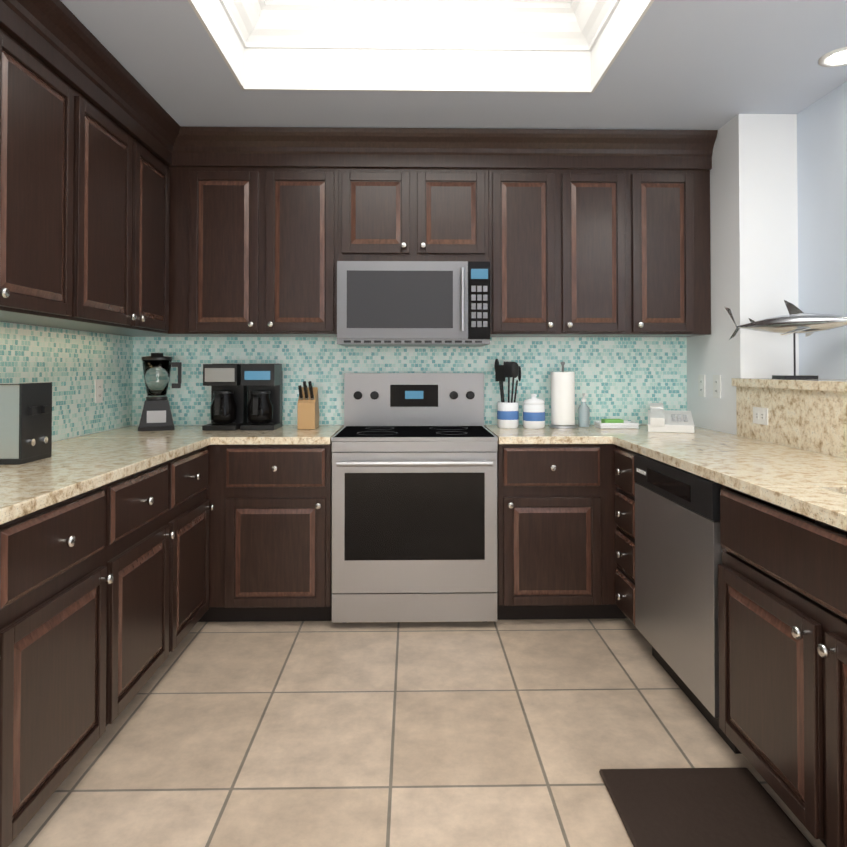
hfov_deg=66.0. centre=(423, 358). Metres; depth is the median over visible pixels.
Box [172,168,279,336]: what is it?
upper cabinet
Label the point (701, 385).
electrical outlet
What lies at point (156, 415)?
blender
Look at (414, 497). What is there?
range
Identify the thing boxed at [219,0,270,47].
crown molding
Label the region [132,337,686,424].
backsplash
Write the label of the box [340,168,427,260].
upper cabinet
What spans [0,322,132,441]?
backsplash
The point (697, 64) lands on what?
ceiling
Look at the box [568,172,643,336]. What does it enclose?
upper cabinet
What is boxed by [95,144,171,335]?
upper cabinet
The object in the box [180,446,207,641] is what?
base cabinet
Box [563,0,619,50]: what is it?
crown molding
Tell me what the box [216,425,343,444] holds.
countertop
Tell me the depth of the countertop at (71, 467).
2.18 m
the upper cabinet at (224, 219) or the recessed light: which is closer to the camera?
the recessed light
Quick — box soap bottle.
[578,393,589,426]
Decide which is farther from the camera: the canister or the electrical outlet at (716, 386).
the canister
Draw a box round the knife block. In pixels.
[297,381,318,428]
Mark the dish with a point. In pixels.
(612, 424)
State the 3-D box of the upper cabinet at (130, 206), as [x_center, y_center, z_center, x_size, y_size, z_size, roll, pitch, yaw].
[-1.421,-0.645,2.594,0.328,1.021,0.613,0,-1,-1]
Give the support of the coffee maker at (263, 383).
on the countertop at (286, 434)
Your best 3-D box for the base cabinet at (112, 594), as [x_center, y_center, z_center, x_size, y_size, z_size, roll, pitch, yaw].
[-1.259,0.796,1.710,0.617,0.840,0.661,0,-1,-1]
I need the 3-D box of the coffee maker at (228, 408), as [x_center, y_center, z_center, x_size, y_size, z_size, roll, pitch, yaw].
[-1.033,0.195,3.384,0.170,0.338,0.260,0,-1,-1]
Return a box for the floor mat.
[599,767,812,846]
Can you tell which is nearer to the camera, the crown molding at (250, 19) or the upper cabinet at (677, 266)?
the crown molding at (250, 19)
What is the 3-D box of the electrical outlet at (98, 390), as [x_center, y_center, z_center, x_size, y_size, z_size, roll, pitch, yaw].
[-1.589,0.159,3.193,0.008,0.116,0.072,0,-1,-1]
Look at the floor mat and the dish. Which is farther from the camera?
the dish
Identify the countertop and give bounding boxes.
[0,425,223,524]
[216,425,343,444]
[484,378,846,534]
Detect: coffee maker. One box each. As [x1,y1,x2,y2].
[202,364,246,429]
[240,364,282,429]
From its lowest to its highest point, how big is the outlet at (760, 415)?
0.072 m
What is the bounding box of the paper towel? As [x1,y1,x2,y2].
[549,362,577,428]
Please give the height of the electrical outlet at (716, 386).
0.116 m
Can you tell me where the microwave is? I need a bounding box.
[337,261,489,346]
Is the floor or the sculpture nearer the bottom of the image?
the floor
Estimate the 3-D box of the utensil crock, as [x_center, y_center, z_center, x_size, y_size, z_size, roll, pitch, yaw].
[0.447,0.182,3.453,0.140,0.367,0.142,0,-1,-1]
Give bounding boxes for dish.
[594,419,638,428]
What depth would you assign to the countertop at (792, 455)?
2.44 m
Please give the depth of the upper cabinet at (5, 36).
1.94 m
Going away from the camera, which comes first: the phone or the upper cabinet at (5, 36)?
the upper cabinet at (5, 36)
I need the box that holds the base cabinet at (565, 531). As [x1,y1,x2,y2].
[497,443,604,619]
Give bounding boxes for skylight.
[259,0,566,50]
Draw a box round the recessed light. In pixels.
[818,47,846,66]
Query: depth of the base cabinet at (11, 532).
1.50 m
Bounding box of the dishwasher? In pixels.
[634,453,741,753]
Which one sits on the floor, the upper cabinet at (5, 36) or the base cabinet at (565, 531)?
the base cabinet at (565, 531)
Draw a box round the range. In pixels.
[331,373,497,622]
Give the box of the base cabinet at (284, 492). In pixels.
[236,443,331,621]
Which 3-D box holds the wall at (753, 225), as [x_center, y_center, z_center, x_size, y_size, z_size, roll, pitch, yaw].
[1.617,0.046,3.356,0.277,2.390,0.600,0,-1,-1]
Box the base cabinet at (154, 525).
[124,455,183,708]
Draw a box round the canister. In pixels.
[523,394,544,428]
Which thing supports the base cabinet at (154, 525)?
on the floor
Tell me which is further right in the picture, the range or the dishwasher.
the dishwasher
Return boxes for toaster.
[0,382,51,464]
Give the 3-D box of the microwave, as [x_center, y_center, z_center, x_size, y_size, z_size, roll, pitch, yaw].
[-0.051,-0.275,3.403,0.759,0.410,0.447,0,-1,-1]
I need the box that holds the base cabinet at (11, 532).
[0,516,23,846]
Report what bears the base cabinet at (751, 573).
on the floor
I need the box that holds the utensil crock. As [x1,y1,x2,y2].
[494,359,520,427]
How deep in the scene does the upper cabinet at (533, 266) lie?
3.32 m
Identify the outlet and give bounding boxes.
[95,379,102,402]
[698,375,704,396]
[713,375,720,397]
[753,407,767,424]
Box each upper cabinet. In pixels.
[0,24,11,315]
[0,32,91,323]
[25,100,143,331]
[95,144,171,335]
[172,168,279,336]
[276,168,339,336]
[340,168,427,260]
[428,168,491,263]
[490,168,575,336]
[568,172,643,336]
[640,172,710,336]
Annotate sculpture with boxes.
[725,300,846,378]
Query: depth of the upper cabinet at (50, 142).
2.18 m
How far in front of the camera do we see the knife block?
3.35 m
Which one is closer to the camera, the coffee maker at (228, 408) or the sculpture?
the sculpture
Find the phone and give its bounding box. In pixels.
[648,403,693,432]
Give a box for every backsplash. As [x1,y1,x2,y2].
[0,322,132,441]
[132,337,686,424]
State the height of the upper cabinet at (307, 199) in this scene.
1.021 m
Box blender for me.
[138,353,181,430]
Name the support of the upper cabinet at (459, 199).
attached to the wall
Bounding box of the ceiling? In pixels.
[60,0,846,129]
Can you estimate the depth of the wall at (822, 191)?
2.88 m
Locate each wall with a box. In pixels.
[687,114,798,434]
[797,81,846,378]
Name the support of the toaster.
on the countertop at (71, 467)
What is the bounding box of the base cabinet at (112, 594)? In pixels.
[24,476,127,827]
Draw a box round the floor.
[9,619,825,846]
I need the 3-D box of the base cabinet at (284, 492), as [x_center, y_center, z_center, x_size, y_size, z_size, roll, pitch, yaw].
[-0.673,0.820,3.290,0.479,0.840,0.618,0,-1,-1]
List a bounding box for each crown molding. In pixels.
[0,0,717,171]
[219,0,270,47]
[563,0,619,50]
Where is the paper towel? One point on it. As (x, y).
(562, 399)
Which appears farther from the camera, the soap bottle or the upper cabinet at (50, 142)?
the soap bottle

